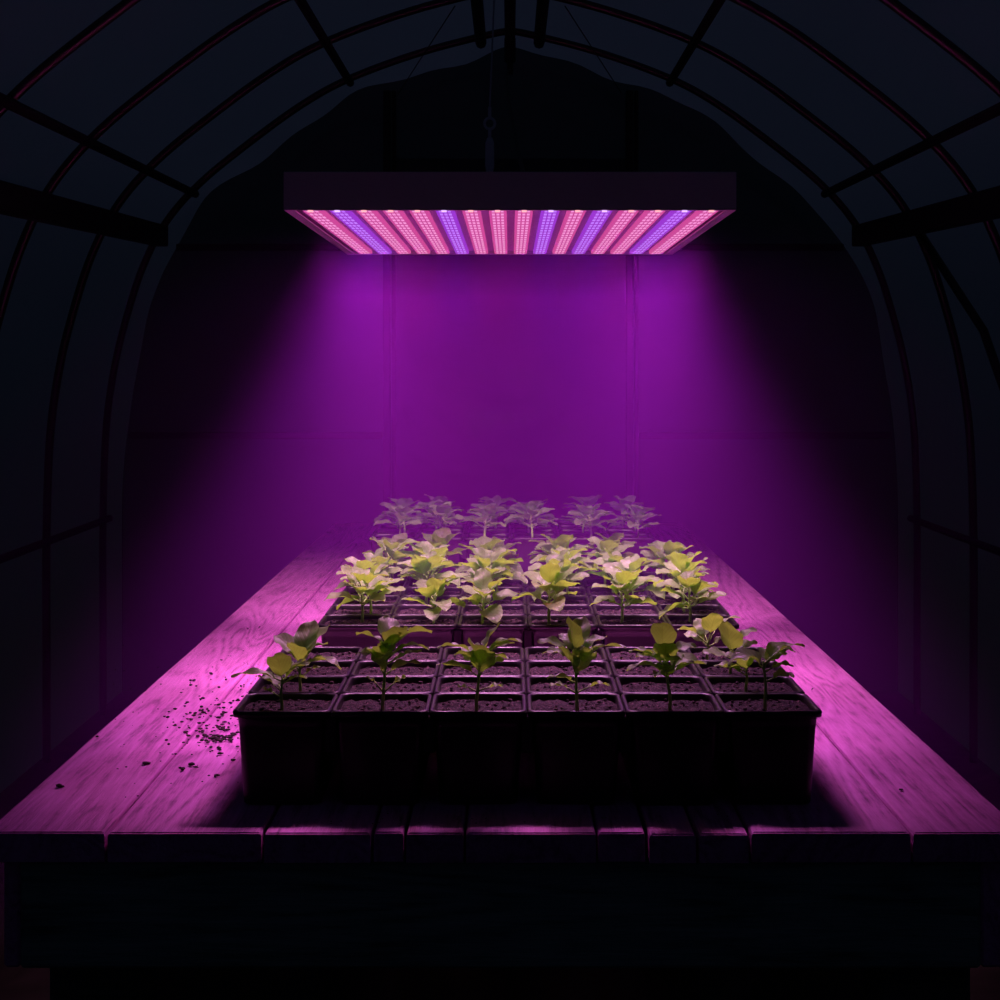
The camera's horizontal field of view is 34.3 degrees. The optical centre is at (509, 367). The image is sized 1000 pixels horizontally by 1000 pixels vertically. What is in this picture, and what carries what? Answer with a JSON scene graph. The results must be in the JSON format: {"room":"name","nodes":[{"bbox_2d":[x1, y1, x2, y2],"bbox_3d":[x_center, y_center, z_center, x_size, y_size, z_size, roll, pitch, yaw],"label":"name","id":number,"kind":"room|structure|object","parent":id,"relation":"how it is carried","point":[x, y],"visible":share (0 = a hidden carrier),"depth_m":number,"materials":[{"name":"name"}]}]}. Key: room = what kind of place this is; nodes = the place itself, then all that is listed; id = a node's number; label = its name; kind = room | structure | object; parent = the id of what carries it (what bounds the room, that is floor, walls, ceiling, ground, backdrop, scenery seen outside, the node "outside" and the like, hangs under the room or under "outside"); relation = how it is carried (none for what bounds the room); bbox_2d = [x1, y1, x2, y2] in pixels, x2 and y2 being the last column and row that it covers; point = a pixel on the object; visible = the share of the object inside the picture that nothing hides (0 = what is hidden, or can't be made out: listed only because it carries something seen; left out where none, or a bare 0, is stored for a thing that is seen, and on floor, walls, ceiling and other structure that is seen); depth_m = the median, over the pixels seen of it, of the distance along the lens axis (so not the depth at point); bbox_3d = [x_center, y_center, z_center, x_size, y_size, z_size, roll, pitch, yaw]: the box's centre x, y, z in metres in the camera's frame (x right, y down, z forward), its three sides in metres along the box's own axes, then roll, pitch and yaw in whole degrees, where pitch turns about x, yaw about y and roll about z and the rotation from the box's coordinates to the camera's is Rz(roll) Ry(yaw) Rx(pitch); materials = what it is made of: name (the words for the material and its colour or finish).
{"room":"greenhouse","nodes":[
{"label":"greenhouse","id":0,"kind":"room"},
{"bbox_2d":[0,175,181,792],"bbox_3d":[-1.513,0.407,3.075,0.256,1.920,7.550,0,0,0],"label":"wall","id":1,"kind":"structure","parent":0,"point":[53,259],"depth_m":5.81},
{"bbox_2d":[0,515,112,563],"bbox_3d":[-1.585,0.595,2.881,0.028,0.028,7.062,0,0,0],"label":"rail","id":2,"kind":"object","parent":1,"relation":"attached to","point":[10,555],"visible":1,"depth_m":5.58,"materials":[{"name":"black metal"}]},
{"bbox_2d":[0,180,167,246],"bbox_3d":[-1.385,-0.418,2.900,0.050,0.296,7.100,0,0,0],"label":"beam","id":3,"kind":"structure","parent":1,"relation":"attached to","point":[17,201],"depth_m":5.07,"materials":[{"name":"black metal"}]},
{"bbox_2d":[0,0,999,236],"bbox_3d":[0.000,-0.918,3.075,2.811,0.878,7.550,0,0,0],"label":"ceiling","id":4,"kind":"structure","parent":0,"point":[150,37],"depth_m":5.26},
{"bbox_2d":[0,92,198,197],"bbox_3d":[-1.245,-0.643,2.881,0.032,0.122,7.062,0,0,0],"label":"rail","id":5,"kind":"object","parent":4,"relation":"attached to","point":[7,102],"visible":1,"depth_m":4.73,"materials":[{"name":"black metal"}]},
{"bbox_2d":[294,0,353,86],"bbox_3d":[-0.632,-1.082,2.881,0.032,0.124,7.062,0,0,0],"label":"rail","id":6,"kind":"object","parent":4,"relation":"attached to","point":[303,5],"visible":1,"depth_m":5.46,"materials":[{"name":"black metal"}]},
{"bbox_2d":[471,0,485,48],"bbox_3d":[-0.115,-1.239,2.881,0.044,0.136,7.063,0,0,0],"label":"rail","id":7,"kind":"object","parent":4,"relation":"attached to","point":[477,6],"visible":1,"depth_m":5.93,"materials":[{"name":"black metal"}]},
{"bbox_2d":[284,172,735,254],"bbox_3d":[0.000,-0.257,2.635,0.615,0.088,0.870,0,0,0],"label":"lamp","id":8,"kind":"object","parent":4,"relation":"hanging from","point":[359,213],"visible":1,"depth_m":2.20,"materials":[{"name":"metal"}]},
{"bbox_2d":[534,0,548,48],"bbox_3d":[0.115,-1.239,2.881,0.044,0.136,7.063,0,0,0],"label":"rail","id":9,"kind":"object","parent":4,"relation":"attached to","point":[542,6],"visible":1,"depth_m":5.93,"materials":[{"name":"black metal"}]},
{"bbox_2d":[666,0,725,86],"bbox_3d":[0.632,-1.082,2.881,0.032,0.124,7.062,0,0,0],"label":"rail","id":10,"kind":"object","parent":4,"relation":"attached to","point":[716,5],"visible":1,"depth_m":5.46,"materials":[{"name":"black metal"}]},
{"bbox_2d":[821,102,999,197],"bbox_3d":[1.245,-0.643,2.881,0.032,0.122,7.062,0,0,0],"label":"rail","id":11,"kind":"object","parent":4,"relation":"attached to","point":[993,111],"visible":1,"depth_m":4.87,"materials":[{"name":"black metal"}]},
{"bbox_2d":[0,676,999,999],"bbox_3d":[0.000,1.381,3.250,3.500,0.022,8.000,0,0,0],"label":"floor","id":12,"kind":"structure","parent":0,"point":[16,983],"depth_m":3.67,"materials":[{"name":"black"}]},
{"bbox_2d":[383,90,395,519],"bbox_3d":[-0.505,0.102,6.798,0.052,2.530,0.045,0,0,0],"label":"post","id":13,"kind":"object","parent":12,"relation":"on","point":[386,93],"visible":0.58,"depth_m":6.78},
{"bbox_2d":[398,6,454,93],"bbox_3d":[-0.331,-1.205,6.220,0.004,0.114,1.193,0,0,-14],"label":"guy wire","id":14,"kind":"object","parent":13,"relation":"attached to","point":[454,6],"visible":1,"depth_m":6.14,"materials":[{"name":"black metal"}]},
{"bbox_2d":[0,523,999,999],"bbox_3d":[-0.005,0.927,3.399,1.095,0.880,3.406,0,0,0],"label":"workbench","id":15,"kind":"object","parent":12,"relation":"on","point":[107,886],"visible":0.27,"depth_m":1.71,"materials":[{"name":"brown wood"}]},
{"bbox_2d":[56,626,902,823],"bbox_3d":[-0.119,0.485,2.384,1.158,0.003,1.322,0,0,0],"label":"soil","id":16,"kind":"object","parent":15,"relation":"on","point":[216,737],"visible":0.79,"depth_m":2.15,"materials":[{"name":"black soil"}]},
{"bbox_2d":[368,520,654,571],"bbox_3d":[0.004,0.434,3.840,0.644,0.106,0.420,0,0,0],"label":"seedling tray","id":17,"kind":"object","parent":15,"relation":"on","point":[514,532],"visible":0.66,"depth_m":3.73,"materials":[{"name":"black plastic"}]},
{"bbox_2d":[374,502,411,527],"bbox_3d":[-0.266,0.357,3.883,0.101,0.071,0.101,0,0,-33],"label":"seedling","id":18,"kind":"object","parent":17,"relation":"on","point":[382,503],"visible":0.17,"depth_m":3.89,"materials":[{"name":"green plant"}]},
{"bbox_2d":[373,503,426,533],"bbox_3d":[-0.246,0.349,3.672,0.115,0.088,0.119,0,0,7],"label":"seedling","id":19,"kind":"object","parent":17,"relation":"on","point":[394,509],"visible":1,"depth_m":3.66,"materials":[{"name":"green plant"}]},
{"bbox_2d":[378,497,433,532],"bbox_3d":[-0.245,0.347,3.792,0.122,0.092,0.116,0,0,21],"label":"seedling","id":20,"kind":"object","parent":17,"relation":"on","point":[405,503],"visible":0.44,"depth_m":3.78,"materials":[{"name":"green plant"}]},
{"bbox_2d":[414,499,461,529],"bbox_3d":[-0.174,0.351,3.788,0.111,0.084,0.103,0,0,45],"label":"seedling","id":21,"kind":"object","parent":17,"relation":"on","point":[438,502],"visible":0.36,"depth_m":3.79,"materials":[{"name":"green plant"}]},
{"bbox_2d":[416,501,464,527],"bbox_3d":[-0.158,0.349,3.679,0.112,0.089,0.118,0,0,-4],"label":"seedling","id":22,"kind":"object","parent":17,"relation":"on","point":[443,510],"visible":0.95,"depth_m":3.67,"materials":[{"name":"green plant"}]},
{"bbox_2d":[422,494,460,527],"bbox_3d":[-0.174,0.348,3.906,0.112,0.090,0.106,0,0,0],"label":"seedling","id":23,"kind":"object","parent":17,"relation":"on","point":[444,499],"visible":0.28,"depth_m":3.89,"materials":[{"name":"green plant"}]},
{"bbox_2d":[459,506,506,535],"bbox_3d":[-0.059,0.351,3.675,0.114,0.084,0.110,0,0,-14],"label":"seedling","id":24,"kind":"object","parent":17,"relation":"on","point":[487,511],"visible":1,"depth_m":3.66,"materials":[{"name":"green plant"}]},
{"bbox_2d":[462,503,506,527],"bbox_3d":[-0.053,0.354,3.785,0.095,0.077,0.102,0,0,31],"label":"seedling","id":25,"kind":"object","parent":17,"relation":"on","point":[473,504],"visible":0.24,"depth_m":3.79,"materials":[{"name":"green plant"}]},
{"bbox_2d":[476,495,515,527],"bbox_3d":[-0.035,0.351,3.898,0.115,0.085,0.111,0,0,22],"label":"seedling","id":26,"kind":"object","parent":17,"relation":"on","point":[497,499],"visible":0.41,"depth_m":3.91,"materials":[{"name":"green plant"}]},
{"bbox_2d":[505,504,546,532],"bbox_3d":[0.046,0.356,3.785,0.104,0.073,0.104,0,0,-19],"label":"seedling","id":27,"kind":"object","parent":17,"relation":"on","point":[535,519],"visible":0.41,"depth_m":3.80,"materials":[{"name":"green plant"}]},
{"bbox_2d":[504,500,558,537],"bbox_3d":[0.049,0.346,3.693,0.125,0.094,0.119,0,0,4],"label":"seedling","id":28,"kind":"object","parent":17,"relation":"on","point":[529,510],"visible":1,"depth_m":3.68,"materials":[{"name":"green plant"}]},
{"bbox_2d":[510,499,554,527],"bbox_3d":[0.057,0.354,3.882,0.112,0.078,0.112,0,0,9],"label":"seedling","id":29,"kind":"object","parent":17,"relation":"on","point":[541,506],"visible":0.24,"depth_m":3.87,"materials":[{"name":"green plant"}]},
{"bbox_2d":[562,495,601,527],"bbox_3d":[0.180,0.349,3.901,0.117,0.089,0.121,0,0,29],"label":"seedling","id":30,"kind":"object","parent":17,"relation":"on","point":[587,501],"visible":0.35,"depth_m":3.90,"materials":[{"name":"green plant"}]},
{"bbox_2d":[558,504,605,532],"bbox_3d":[0.169,0.354,3.777,0.111,0.078,0.101,0,0,10],"label":"seedling","id":31,"kind":"object","parent":17,"relation":"on","point":[573,517],"visible":0.41,"depth_m":3.77,"materials":[{"name":"green plant"}]},
{"bbox_2d":[568,503,617,536],"bbox_3d":[0.176,0.350,3.672,0.115,0.087,0.110,0,0,-42],"label":"seedling","id":32,"kind":"object","parent":17,"relation":"on","point":[590,510],"visible":0.99,"depth_m":3.66,"materials":[{"name":"green plant"}]},
{"bbox_2d":[602,495,643,527],"bbox_3d":[0.278,0.349,3.875,0.110,0.087,0.116,0,0,42],"label":"seedling","id":33,"kind":"object","parent":17,"relation":"on","point":[630,499],"visible":0.59,"depth_m":3.88,"materials":[{"name":"green plant"}]},
{"bbox_2d":[607,504,656,532],"bbox_3d":[0.289,0.354,3.774,0.111,0.078,0.111,0,0,37],"label":"seedling","id":34,"kind":"object","parent":17,"relation":"on","point":[626,505],"visible":0.35,"depth_m":3.77,"materials":[{"name":"green plant"}]},
{"bbox_2d":[618,504,661,537],"bbox_3d":[0.298,0.352,3.684,0.103,0.081,0.108,0,0,-11],"label":"seedling","id":35,"kind":"object","parent":17,"relation":"on","point":[637,511],"visible":1,"depth_m":3.68,"materials":[{"name":"green plant"}]},
{"bbox_2d":[233,647,821,803],"bbox_3d":[0.019,0.434,2.005,0.657,0.106,0.420,0,0,0],"label":"seedling tray","id":36,"kind":"object","parent":15,"relation":"on","point":[290,755],"visible":0.82,"depth_m":1.80,"materials":[{"name":"black plastic"}]},
{"bbox_2d":[231,652,308,710],"bbox_3d":[-0.268,0.356,1.839,0.080,0.075,0.054,0,0,-41],"label":"seedling","id":37,"kind":"object","parent":36,"relation":"on","point":[280,664],"visible":0.99,"depth_m":1.83,"materials":[{"name":"green plant"}]},
{"bbox_2d":[273,620,340,691],"bbox_3d":[-0.243,0.349,1.941,0.088,0.088,0.058,0,0,0],"label":"seedling","id":38,"kind":"object","parent":36,"relation":"on","point":[304,640],"visible":0.73,"depth_m":1.94,"materials":[{"name":"green plant"}]},
{"bbox_2d":[356,616,431,710],"bbox_3d":[-0.133,0.340,1.839,0.088,0.108,0.069,0,0,0],"label":"seedling","id":39,"kind":"object","parent":36,"relation":"on","point":[390,629],"visible":1,"depth_m":1.83,"materials":[{"name":"green plant"}]},
{"bbox_2d":[437,622,522,710],"bbox_3d":[-0.037,0.341,1.826,0.082,0.105,0.063,0,0,31],"label":"seedling","id":40,"kind":"object","parent":36,"relation":"on","point":[481,657],"visible":0.99,"depth_m":1.82,"materials":[{"name":"green plant"}]},
{"bbox_2d":[537,616,625,710],"bbox_3d":[0.079,0.336,1.830,0.079,0.116,0.071,0,0,-44],"label":"seedling","id":41,"kind":"object","parent":36,"relation":"on","point":[577,638],"visible":1,"depth_m":1.82,"materials":[{"name":"green plant"}]},
{"bbox_2d":[626,622,706,709],"bbox_3d":[0.176,0.339,1.826,0.092,0.109,0.050,0,0,0],"label":"seedling","id":42,"kind":"object","parent":36,"relation":"on","point":[665,650],"visible":0.99,"depth_m":1.83,"materials":[{"name":"green plant"}]},
{"bbox_2d":[677,613,740,659],"bbox_3d":[0.264,0.358,2.156,0.081,0.071,0.041,0,0,16],"label":"seedling","id":43,"kind":"object","parent":36,"relation":"on","point":[710,623],"visible":0.84,"depth_m":2.16,"materials":[{"name":"green plant"}]},
{"bbox_2d":[702,621,757,673],"bbox_3d":[0.278,0.355,2.038,0.072,0.077,0.041,0,0,0],"label":"seedling","id":44,"kind":"object","parent":36,"relation":"on","point":[732,638],"visible":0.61,"depth_m":2.04,"materials":[{"name":"green plant"}]},
{"bbox_2d":[714,648,764,691],"bbox_3d":[0.277,0.364,1.942,0.048,0.060,0.052,0,0,-29],"label":"seedling","id":45,"kind":"object","parent":36,"relation":"on","point":[745,662],"visible":0.71,"depth_m":1.94,"materials":[{"name":"green plant"}]},
{"bbox_2d":[727,641,804,710],"bbox_3d":[0.290,0.352,1.838,0.079,0.082,0.050,0,0,-26],"label":"seedling","id":46,"kind":"object","parent":36,"relation":"on","point":[774,650],"visible":1,"depth_m":1.84,"materials":[{"name":"green plant"}]},
{"bbox_2d":[318,572,738,653],"bbox_3d":[0.027,0.434,2.715,0.628,0.106,0.630,0,0,0],"label":"seedling tray","id":47,"kind":"object","parent":15,"relation":"on","point":[523,618],"visible":0.49,"depth_m":2.50,"materials":[{"name":"black plastic"}]},
{"bbox_2d":[324,565,395,622],"bbox_3d":[-0.221,0.346,2.459,0.102,0.095,0.105,0,0,21],"label":"seedling","id":48,"kind":"object","parent":47,"relation":"on","point":[354,574],"visible":1,"depth_m":2.46,"materials":[{"name":"green plant"}]},
{"bbox_2d":[334,556,389,590],"bbox_3d":[-0.244,0.352,2.660,0.089,0.082,0.083,0,0,14],"label":"seedling","id":49,"kind":"object","parent":47,"relation":"on","point":[365,564],"visible":0.27,"depth_m":2.66,"materials":[{"name":"green plant"}]},
{"bbox_2d":[336,561,405,613],"bbox_3d":[-0.218,0.348,2.539,0.106,0.090,0.096,0,0,14],"label":"seedling","id":50,"kind":"object","parent":47,"relation":"on","point":[374,570],"visible":0.39,"depth_m":2.54,"materials":[{"name":"green plant"}]},
{"bbox_2d":[360,547,402,592],"bbox_3d":[-0.223,0.350,2.777,0.100,0.086,0.091,0,0,-43],"label":"seedling","id":51,"kind":"object","parent":47,"relation":"on","point":[378,554],"visible":0.29,"depth_m":2.78,"materials":[{"name":"green plant"}]},
{"bbox_2d":[362,536,419,585],"bbox_3d":[-0.211,0.345,2.860,0.106,0.099,0.110,0,0,-17],"label":"seedling","id":52,"kind":"object","parent":47,"relation":"on","point":[395,549],"visible":0.52,"depth_m":2.85,"materials":[{"name":"green plant"}]},
{"bbox_2d":[377,533,410,577],"bbox_3d":[-0.209,0.349,2.982,0.095,0.088,0.100,0,0,-24],"label":"seedling","id":53,"kind":"object","parent":47,"relation":"on","point":[402,537],"visible":0.17,"depth_m":2.99,"materials":[{"name":"green plant"}]},
{"bbox_2d":[402,543,453,577],"bbox_3d":[-0.155,0.351,2.880,0.084,0.084,0.091,0,0,40],"label":"seedling","id":54,"kind":"object","parent":47,"relation":"on","point":[418,545],"visible":0.14,"depth_m":2.87,"materials":[{"name":"green plant"}]},
{"bbox_2d":[397,551,459,603],"bbox_3d":[-0.133,0.348,2.672,0.098,0.092,0.099,0,0,-31],"label":"seedling","id":55,"kind":"object","parent":47,"relation":"on","point":[424,563],"visible":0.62,"depth_m":2.66,"materials":[{"name":"green plant"}]},
{"bbox_2d":[400,541,461,586],"bbox_3d":[-0.136,0.345,2.766,0.109,0.097,0.104,0,0,-9],"label":"seedling","id":56,"kind":"object","parent":47,"relation":"on","point":[427,547],"visible":0.41,"depth_m":2.76,"materials":[{"name":"green plant"}]},
{"bbox_2d":[402,575,465,623],"bbox_3d":[-0.118,0.354,2.459,0.091,0.078,0.091,0,0,26],"label":"seedling","id":57,"kind":"object","parent":47,"relation":"on","point":[434,587],"visible":0.98,"depth_m":2.45,"materials":[{"name":"green plant"}]},
{"bbox_2d":[422,527,468,574],"bbox_3d":[-0.128,0.344,2.966,0.113,0.100,0.108,0,0,44],"label":"seedling","id":58,"kind":"object","parent":47,"relation":"on","point":[444,535],"visible":0.35,"depth_m":2.96,"materials":[{"name":"green plant"}]},
{"bbox_2d":[447,548,515,582],"bbox_3d":[-0.039,0.345,2.649,0.107,0.098,0.102,0,0,-20],"label":"seedling","id":59,"kind":"object","parent":47,"relation":"on","point":[484,560],"visible":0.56,"depth_m":2.66,"materials":[{"name":"green plant"}]},
{"bbox_2d":[455,536,514,572],"bbox_3d":[-0.041,0.348,2.880,0.101,0.093,0.093,0,0,24],"label":"seedling","id":60,"kind":"object","parent":47,"relation":"on","point":[487,543],"visible":0.33,"depth_m":2.87,"materials":[{"name":"green plant"}]},
{"bbox_2d":[457,567,518,624],"bbox_3d":[-0.034,0.348,2.451,0.096,0.091,0.106,0,0,1],"label":"seedling","id":61,"kind":"object","parent":47,"relation":"on","point":[482,580],"visible":1,"depth_m":2.45,"materials":[{"name":"green plant"}]},
{"bbox_2d":[471,536,522,578],"bbox_3d":[-0.016,0.351,2.980,0.089,0.083,0.097,0,0,-32],"label":"seedling","id":62,"kind":"object","parent":47,"relation":"on","point":[517,567],"visible":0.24,"depth_m":2.98,"materials":[{"name":"green plant"}]},
{"bbox_2d":[467,547,527,590],"bbox_3d":[-0.020,0.350,2.771,0.094,0.087,0.092,0,0,-42],"label":"seedling","id":63,"kind":"object","parent":47,"relation":"on","point":[516,575],"visible":0.34,"depth_m":2.77,"materials":[{"name":"green plant"}]},
{"bbox_2d":[528,536,558,558],"bbox_3d":[0.077,0.351,2.975,0.090,0.084,0.093,0,0,-1],"label":"seedling","id":64,"kind":"object","parent":47,"relation":"on","point":[544,552],"visible":0.21,"depth_m":2.98,"materials":[{"name":"green plant"}]},
{"bbox_2d":[511,560,579,624],"bbox_3d":[0.058,0.341,2.434,0.103,0.107,0.110,0,0,-11],"label":"seedling","id":65,"kind":"object","parent":47,"relation":"on","point":[549,577],"visible":1,"depth_m":2.43,"materials":[{"name":"green plant"}]},
{"bbox_2d":[528,548,589,600],"bbox_3d":[0.084,0.345,2.660,0.114,0.098,0.104,0,0,-21],"label":"seedling","id":66,"kind":"object","parent":47,"relation":"on","point":[571,577],"visible":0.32,"depth_m":2.65,"materials":[{"name":"green plant"}]},
{"bbox_2d":[530,534,593,567],"bbox_3d":[0.092,0.343,2.864,0.112,0.103,0.107,0,0,7],"label":"seedling","id":67,"kind":"object","parent":47,"relation":"on","point":[563,541],"visible":0.38,"depth_m":2.86,"materials":[{"name":"green plant"}]},
{"bbox_2d":[537,547,598,594],"bbox_3d":[0.093,0.349,2.753,0.090,0.090,0.097,0,0,41],"label":"seedling","id":68,"kind":"object","parent":47,"relation":"on","point":[574,556],"visible":0.34,"depth_m":2.75,"materials":[{"name":"green plant"}]},
{"bbox_2d":[576,536,633,583],"bbox_3d":[0.168,0.347,2.873,0.101,0.093,0.094,0,0,20],"label":"seedling","id":69,"kind":"object","parent":47,"relation":"on","point":[609,544],"visible":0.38,"depth_m":2.87,"materials":[{"name":"green plant"}]},
{"bbox_2d":[585,548,625,592],"bbox_3d":[0.173,0.350,2.785,0.101,0.087,0.092,0,0,-16],"label":"seedling","id":70,"kind":"object","parent":47,"relation":"on","point":[608,556],"visible":0.38,"depth_m":2.77,"materials":[{"name":"green plant"}]},
{"bbox_2d":[587,532,636,557],"bbox_3d":[0.190,0.347,2.986,0.101,0.093,0.096,0,0,-3],"label":"seedling","id":71,"kind":"object","parent":47,"relation":"on","point":[615,536],"visible":0.25,"depth_m":2.97,"materials":[{"name":"green plant"}]},
{"bbox_2d":[589,566,656,622],"bbox_3d":[0.170,0.349,2.465,0.097,0.090,0.090,0,0,24],"label":"seedling","id":72,"kind":"object","parent":47,"relation":"on","point":[620,579],"visible":0.99,"depth_m":2.46,"materials":[{"name":"green plant"}]},
{"bbox_2d":[602,554,669,599],"bbox_3d":[0.202,0.351,2.652,0.100,0.086,0.100,0,0,-30],"label":"seedling","id":73,"kind":"object","parent":47,"relation":"on","point":[633,563],"visible":0.52,"depth_m":2.65,"materials":[{"name":"green plant"}]},
{"bbox_2d":[639,540,684,585],"bbox_3d":[0.272,0.351,2.881,0.092,0.085,0.095,0,0,-43],"label":"seedling","id":74,"kind":"object","parent":47,"relation":"on","point":[654,547],"visible":0.37,"depth_m":2.89,"materials":[{"name":"green plant"}]},
{"bbox_2d":[643,540,709,589],"bbox_3d":[0.284,0.344,2.781,0.108,0.099,0.102,0,0,44],"label":"seedling","id":75,"kind":"object","parent":47,"relation":"on","point":[668,547],"visible":0.5,"depth_m":2.77,"materials":[{"name":"green plant"}]},
{"bbox_2d":[655,560,712,591],"bbox_3d":[0.287,0.353,2.665,0.081,0.081,0.088,0,0,-20],"label":"seedling","id":76,"kind":"object","parent":47,"relation":"on","point":[691,563],"visible":0.1,"depth_m":2.66,"materials":[{"name":"green plant"}]},
{"bbox_2d":[653,551,718,612],"bbox_3d":[0.271,0.340,2.566,0.104,0.108,0.110,0,0,19],"label":"seedling","id":77,"kind":"object","parent":47,"relation":"on","point":[679,563],"visible":0.58,"depth_m":2.56,"materials":[{"name":"green plant"}]},
{"bbox_2d":[656,565,726,622],"bbox_3d":[0.277,0.347,2.458,0.110,0.094,0.100,0,0,-2],"label":"seedling","id":78,"kind":"object","parent":47,"relation":"on","point":[689,580],"visible":1,"depth_m":2.46,"materials":[{"name":"green plant"}]},
{"bbox_2d":[0,0,999,329],"bbox_3d":[0.000,0.022,4.840,3.247,2.690,0.029,0,0,0],"label":"hoop","id":79,"kind":"object","parent":12,"relation":"on","point":[20,248],"visible":0.87,"depth_m":4.83,"materials":[{"name":"metal"}]},
{"bbox_2d":[504,0,515,39],"bbox_3d":[0.000,-1.249,2.881,0.040,0.132,7.062,0,0,0],"label":"beam","id":80,"kind":"structure","parent":79,"relation":"attached to","point":[509,5],"depth_m":5.88,"materials":[{"name":"black metal"}]},
{"bbox_2d":[483,0,495,171],"bbox_3d":[-0.027,-0.786,2.635,0.034,0.978,0.015,0,0,0],"label":"hanging wire","id":81,"kind":"object","parent":80,"relation":"hanging from","point":[489,144],"visible":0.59,"depth_m":2.63,"materials":[{"name":"metal"}]},
{"bbox_2d":[504,38,515,74],"bbox_3d":[0.000,-1.220,6.340,0.044,0.140,0.080,0,0,0],"label":"clamp","id":82,"kind":"object","parent":80,"relation":"attached to","point":[509,45],"visible":0.91,"depth_m":6.30,"materials":[{"name":"black metal"}]},
{"bbox_2d":[0,0,999,117],"bbox_3d":[0.000,0.027,4.060,3.247,2.680,0.029,0,0,0],"label":"hoop","id":83,"kind":"object","parent":12,"relation":"on","point":[46,66],"visible":0.94,"depth_m":4.05,"materials":[{"name":"metal"}]},
{"bbox_2d":[42,0,977,762],"bbox_3d":[0.000,0.017,5.620,3.247,2.700,0.029,0,0,0],"label":"hoop","id":84,"kind":"object","parent":12,"relation":"on","point":[49,445],"visible":0.91,"depth_m":5.61,"materials":[{"name":"metal"}]},
{"bbox_2d":[99,28,920,714],"bbox_3d":[0.000,0.012,6.400,3.247,2.711,0.029,0,0,0],"label":"hoop","id":85,"kind":"object","parent":12,"relation":"on","point":[198,184],"visible":0.86,"depth_m":6.39,"materials":[{"name":"metal"}]},
{"bbox_2d":[626,90,637,519],"bbox_3d":[0.512,0.102,6.798,0.052,2.530,0.045,0,0,0],"label":"post","id":86,"kind":"object","parent":12,"relation":"on","point":[629,93],"visible":0.58,"depth_m":6.78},
{"bbox_2d":[565,6,621,93],"bbox_3d":[0.331,-1.205,6.220,0.004,0.114,1.193,0,0,14],"label":"guy wire","id":87,"kind":"object","parent":86,"relation":"attached to","point":[565,6],"visible":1,"depth_m":6.15,"materials":[{"name":"black metal"}]},
{"bbox_2d":[123,47,896,690],"bbox_3d":[0.000,0.005,6.846,3.273,2.724,0.024,0,0,0],"label":"wall","id":88,"kind":"structure","parent":0,"point":[234,341],"depth_m":6.85,"materials":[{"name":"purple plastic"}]},
{"bbox_2d":[128,432,382,438],"bbox_3d":[-1.067,0.283,6.808,1.065,0.028,0.035,0,0,0],"label":"rail","id":89,"kind":"object","parent":88,"relation":"attached to","point":[131,435],"visible":1,"depth_m":6.79,"materials":[{"name":"metal"}]},
{"bbox_2d":[176,244,341,250],"bbox_3d":[-0.968,-0.507,6.808,0.865,0.028,0.035,0,0,0],"label":"rail","id":90,"kind":"object","parent":88,"relation":"attached to","point":[179,247],"visible":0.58,"depth_m":6.79,"materials":[{"name":"black metal"}]},
{"bbox_2d":[396,159,625,522],"bbox_3d":[0.003,0.242,6.824,0.975,2.250,0.016,0,0,0],"label":"door","id":91,"kind":"structure","parent":88,"relation":"in","point":[511,369],"depth_m":6.83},
{"bbox_2d":[639,432,891,438],"bbox_3d":[1.071,0.283,6.808,1.058,0.028,0.035,0,0,0],"label":"rail","id":92,"kind":"object","parent":88,"relation":"attached to","point":[642,435],"visible":1,"depth_m":6.79,"materials":[{"name":"metal"}]},
{"bbox_2d":[838,182,999,775],"bbox_3d":[1.513,0.407,3.075,0.256,1.920,7.550,0,0,0],"label":"wall","id":93,"kind":"structure","parent":0,"point":[968,251],"depth_m":5.98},
{"bbox_2d":[852,186,999,246],"bbox_3d":[1.385,-0.418,2.900,0.050,0.296,7.100,0,0,0],"label":"beam","id":94,"kind":"structure","parent":93,"relation":"attached to","point":[983,205],"depth_m":5.22,"materials":[{"name":"black metal"}]},
{"bbox_2d":[907,515,999,555],"bbox_3d":[1.585,0.595,2.881,0.028,0.028,7.062,0,0,0],"label":"rail","id":95,"kind":"object","parent":93,"relation":"attached to","point":[969,540],"visible":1,"depth_m":5.72,"materials":[{"name":"black metal"}]},
{"bbox_2d":[917,234,999,389],"bbox_3d":[1.504,-0.061,5.212,0.052,0.838,0.726,0,0,-15],"label":"brace","id":96,"kind":"object","parent":93,"relation":"attached to","point":[981,327],"visible":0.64,"depth_m":5.28,"materials":[{"name":"metal"}]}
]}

